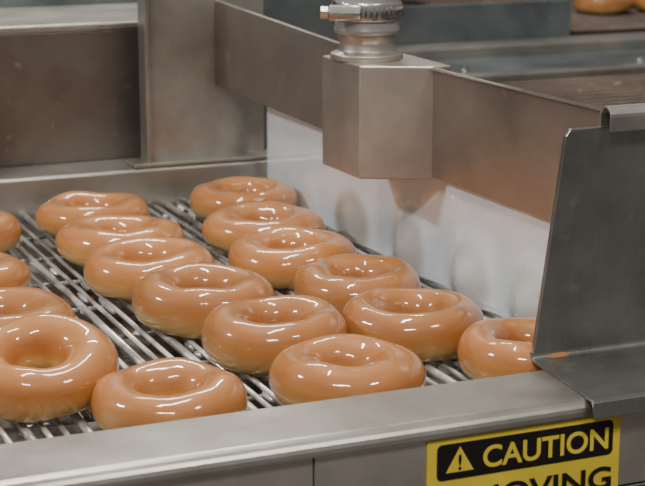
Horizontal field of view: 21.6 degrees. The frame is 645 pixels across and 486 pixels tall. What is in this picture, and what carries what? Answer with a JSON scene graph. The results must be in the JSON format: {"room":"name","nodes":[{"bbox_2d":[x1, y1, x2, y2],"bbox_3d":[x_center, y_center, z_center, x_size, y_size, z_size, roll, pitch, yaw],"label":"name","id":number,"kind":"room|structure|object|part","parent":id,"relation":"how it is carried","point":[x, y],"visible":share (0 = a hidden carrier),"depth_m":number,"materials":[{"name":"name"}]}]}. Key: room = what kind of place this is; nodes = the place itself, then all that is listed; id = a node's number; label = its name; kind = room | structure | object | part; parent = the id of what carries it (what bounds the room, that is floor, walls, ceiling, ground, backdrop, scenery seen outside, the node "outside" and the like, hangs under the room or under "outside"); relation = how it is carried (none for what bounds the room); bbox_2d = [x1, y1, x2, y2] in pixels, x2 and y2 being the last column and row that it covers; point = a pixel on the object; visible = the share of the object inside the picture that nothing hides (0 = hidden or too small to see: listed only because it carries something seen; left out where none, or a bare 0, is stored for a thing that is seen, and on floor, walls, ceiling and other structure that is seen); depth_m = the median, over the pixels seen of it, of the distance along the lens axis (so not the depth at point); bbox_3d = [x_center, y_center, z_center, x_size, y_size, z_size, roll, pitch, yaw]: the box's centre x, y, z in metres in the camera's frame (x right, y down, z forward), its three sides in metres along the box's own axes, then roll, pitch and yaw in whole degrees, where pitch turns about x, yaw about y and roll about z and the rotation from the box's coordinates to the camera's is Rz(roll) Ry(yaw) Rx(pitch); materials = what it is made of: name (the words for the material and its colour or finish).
{"room":"doughnut factory","nodes":[
{"label":"doughnut factory","id":0,"kind":"room"},
{"bbox_3d":[-0.126,0.835,1.819,9.000,0.050,9.000,-6,15,-22],"label":"floor","id":1,"kind":"structure","parent":0,"visible":0},
{"bbox_2d":[0,0,266,167],"bbox_3d":[-0.620,0.331,1.528,1.160,1.066,0.180,-6,15,-22],"label":"panel","id":2,"kind":"object","parent":1,"relation":"on","point":[70,92],"visible":0.03,"depth_m":1.50,"materials":[{"name":"metal"}]},
{"bbox_2d":[263,0,338,41],"bbox_3d":[-0.666,0.199,1.923,1.400,1.140,0.320,-6,15,-22],"label":"base cabinet","id":3,"kind":"object","parent":1,"relation":"on","point":[303,14],"visible":0.02,"depth_m":1.92,"materials":[{"name":"metal"}]},
{"bbox_2d":[0,148,644,485],"bbox_3d":[-0.328,0.482,1.186,1.410,0.930,0.726,-6,15,-22],"label":"frame","id":4,"kind":"object","parent":1,"relation":"on","point":[642,483],"depth_m":0.86,"materials":[{"name":"metal"}]},
{"bbox_3d":[-0.459,-0.012,1.385,1.410,0.060,0.054,-6,15,-22],"label":"conveyor side rail","id":5,"kind":"part","parent":4,"relation":"part of","materials":[{"name":"silver metal"}]},
{"bbox_2d":[126,0,266,168],"bbox_3d":[-0.108,-0.175,1.485,0.132,0.210,0.027,-6,15,-22],"label":"metal post","id":6,"kind":"object","parent":4,"relation":"on","point":[186,118],"visible":0.87,"depth_m":1.50,"materials":[{"name":"metal"}]},
{"bbox_3d":[-0.108,-0.075,1.509,0.132,0.004,0.027,-6,15,-22],"label":"foot plate","id":7,"kind":"part","parent":6,"relation":"part of","materials":[{"name":"metal"}]},
{"bbox_2d":[0,226,491,443],"bbox_3d":[-0.237,0.075,1.130,0.910,0.007,0.607,-6,15,-22],"label":"drip tray","id":8,"kind":"object","parent":4,"relation":"on","point":[73,429],"visible":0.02,"depth_m":1.16,"materials":[{"name":"metal"}]},
{"bbox_2d":[0,201,500,443],"bbox_3d":[-0.238,0.055,1.124,0.914,0.008,0.608,-6,15,-22],"label":"conveyor belt","id":9,"kind":"object","parent":4,"relation":"on","point":[442,372],"visible":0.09,"depth_m":1.13,"materials":[{"name":"silver metal"}]},
{"bbox_2d":[0,210,21,252],"bbox_3d":[-0.278,-0.009,1.309,0.086,0.029,0.088,-6,15,-22],"label":"doughnut","id":10,"kind":"object","parent":9,"relation":"on","point":[10,227],"visible":0.98,"depth_m":1.29,"materials":[{"name":"orange food"}]},
{"bbox_2d":[0,252,30,287],"bbox_3d":[-0.247,0.025,1.169,0.090,0.028,0.089,-6,15,-22],"label":"doughnut","id":11,"kind":"object","parent":9,"relation":"on","point":[14,272],"visible":0.59,"depth_m":1.15,"materials":[{"name":"orange food"}]},
{"bbox_2d":[0,287,75,324],"bbox_3d":[-0.201,0.050,1.059,0.092,0.029,0.092,-6,15,-22],"label":"doughnut","id":12,"kind":"object","parent":9,"relation":"on","point":[15,302],"visible":0.39,"depth_m":1.07,"materials":[{"name":"brown food"}]},
{"bbox_2d":[0,313,118,422],"bbox_3d":[-0.157,0.069,0.939,0.086,0.046,0.082,-11,17,-38],"label":"doughnut","id":13,"kind":"object","parent":9,"relation":"on","point":[51,364],"visible":0.94,"depth_m":0.92,"materials":[{"name":"brown food"}]},
{"bbox_2d":[35,191,148,236],"bbox_3d":[-0.187,-0.023,1.373,0.093,0.027,0.092,-6,15,-22],"label":"doughnut","id":14,"kind":"object","parent":9,"relation":"on","point":[65,208],"visible":0.48,"depth_m":1.35,"materials":[{"name":"orange food"}]},
{"bbox_2d":[55,214,184,266],"bbox_3d":[-0.153,-0.003,1.285,0.097,0.028,0.095,-6,15,-22],"label":"doughnut","id":15,"kind":"object","parent":9,"relation":"on","point":[77,239],"visible":0.59,"depth_m":1.26,"materials":[{"name":"orange food"}]},
{"bbox_2d":[83,237,214,300],"bbox_3d":[-0.122,0.018,1.193,0.094,0.031,0.093,-6,15,-22],"label":"doughnut","id":16,"kind":"object","parent":9,"relation":"on","point":[114,269],"visible":0.7,"depth_m":1.17,"materials":[{"name":"orange food"}]},
{"bbox_2d":[91,357,247,429],"bbox_3d":[-0.084,0.084,0.916,0.083,0.029,0.086,-6,15,-22],"label":"doughnut","id":17,"kind":"object","parent":9,"relation":"on","point":[170,388],"visible":0.8,"depth_m":0.90,"materials":[{"name":"brown food"}]},
{"bbox_2d":[132,263,274,338],"bbox_3d":[-0.078,0.036,1.108,0.093,0.033,0.093,-6,15,-22],"label":"doughnut","id":18,"kind":"object","parent":9,"relation":"on","point":[177,301],"visible":0.68,"depth_m":1.08,"materials":[{"name":"brown food"}]},
{"bbox_2d":[189,176,297,218],"bbox_3d":[-0.067,-0.037,1.427,0.090,0.028,0.092,-6,15,-22],"label":"doughnut","id":19,"kind":"object","parent":9,"relation":"on","point":[206,198],"visible":0.67,"depth_m":1.41,"materials":[{"name":"orange food"}]},
{"bbox_2d":[202,201,325,252],"bbox_3d":[-0.047,-0.012,1.323,0.096,0.029,0.094,-6,15,-22],"label":"doughnut","id":20,"kind":"object","parent":9,"relation":"on","point":[222,227],"visible":0.59,"depth_m":1.30,"materials":[{"name":"orange food"}]},
{"bbox_2d":[202,295,347,375],"bbox_3d":[-0.028,0.055,1.029,0.091,0.034,0.088,-6,15,-22],"label":"doughnut","id":21,"kind":"object","parent":9,"relation":"on","point":[242,336],"visible":0.8,"depth_m":1.00,"materials":[{"name":"brown food"}]},
{"bbox_2d":[228,226,356,288],"bbox_3d":[-0.021,0.010,1.228,0.095,0.030,0.093,-6,15,-22],"label":"doughnut","id":22,"kind":"object","parent":9,"relation":"on","point":[276,254],"visible":0.73,"depth_m":1.20,"materials":[{"name":"orange food"}]},
{"bbox_2d":[269,334,425,404],"bbox_3d":[0.015,0.075,0.954,0.088,0.030,0.090,-6,15,-22],"label":"doughnut","id":23,"kind":"object","parent":9,"relation":"on","point":[333,366],"visible":0.8,"depth_m":0.93,"materials":[{"name":"brown food"}]},
{"bbox_2d":[293,254,420,312],"bbox_3d":[0.024,0.029,1.148,0.088,0.030,0.092,-6,15,-22],"label":"doughnut","id":24,"kind":"object","parent":9,"relation":"on","point":[336,279],"visible":0.63,"depth_m":1.13,"materials":[{"name":"brown food"}]},
{"bbox_2d":[341,287,483,361],"bbox_3d":[0.056,0.050,1.056,0.091,0.032,0.091,-6,15,-22],"label":"doughnut","id":25,"kind":"object","parent":9,"relation":"on","point":[430,323],"visible":0.77,"depth_m":1.03,"materials":[{"name":"brown food"}]},
{"bbox_2d":[457,317,569,379],"bbox_3d":[0.120,0.065,0.997,0.081,0.030,0.084,-6,15,-22],"label":"doughnut","id":26,"kind":"object","parent":9,"relation":"on","point":[494,347],"visible":0.49,"depth_m":0.97,"materials":[{"name":"brown food"}]},
{"bbox_3d":[-0.198,0.134,0.787,1.410,0.052,0.059,-6,15,-22],"label":"conveyor side rail","id":27,"kind":"part","parent":4,"relation":"part of","materials":[{"name":"silver metal"}]},
{"bbox_2d":[215,0,600,220],"bbox_3d":[0.024,-0.224,1.197,0.078,0.342,0.616,-6,15,-22],"label":"dispenser","id":28,"kind":"object","parent":4,"relation":"attached to","point":[381,111],"visible":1,"depth_m":1.17,"materials":[{"name":"metal"}]},
{"bbox_2d":[267,107,550,317],"bbox_3d":[0.059,-0.033,1.235,0.015,0.110,0.580,-6,15,-22],"label":"curtain","id":29,"kind":"object","parent":28,"relation":"hanging from","point":[490,252],"visible":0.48,"depth_m":1.21,"materials":[{"name":"white plastic"}]},
{"bbox_2d":[426,416,620,485],"bbox_3d":[0.106,0.141,0.890,0.115,0.092,0.002,-6,15,-22],"label":"caution sign","id":30,"kind":"object","parent":4,"relation":"attached to","point":[583,451],"visible":1,"depth_m":0.89,"materials":[{"name":"yellow plastic"}]},
{"bbox_2d":[530,103,644,419],"bbox_3d":[0.283,-0.005,0.969,0.341,0.153,0.081,-6,15,-22],"label":"panel","id":31,"kind":"object","parent":4,"relation":"on","point":[591,305],"visible":1,"depth_m":0.95,"materials":[{"name":"metal"}]},
{"bbox_3d":[0.283,0.062,0.985,0.341,0.014,0.081,-6,15,-22],"label":"foot plate","id":32,"kind":"part","parent":31,"relation":"part of","materials":[{"name":"metal"}]},
{"bbox_2d":[394,0,644,107],"bbox_3d":[0.788,0.165,2.366,1.580,1.000,1.950,-6,15,-22],"label":"conveyor","id":33,"kind":"object","parent":1,"relation":"on","point":[549,47],"visible":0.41,"depth_m":2.20,"materials":[{"name":"metal"}]},
{"bbox_3d":[0.156,-0.263,2.222,0.385,0.100,0.010,-6,15,-22],"label":"splash panel","id":34,"kind":"part","parent":33,"relation":"part of","materials":[{"name":"metal"}]},
{"bbox_2d":[573,0,631,14],"bbox_3d":[0.418,-0.359,2.521,0.084,0.030,0.088,-6,15,-22],"label":"doughnut","id":35,"kind":"object","parent":33,"relation":"on","point":[600,7],"visible":1,"depth_m":2.48,"materials":[{"name":"orange food"}]},
{"bbox_2d":[634,0,644,11],"bbox_3d":[0.513,-0.363,2.538,0.089,0.030,0.086,-6,15,-22],"label":"doughnut","id":36,"kind":"object","parent":33,"relation":"on","point":[639,4],"visible":1,"depth_m":2.52,"materials":[{"name":"orange food"}]}
]}

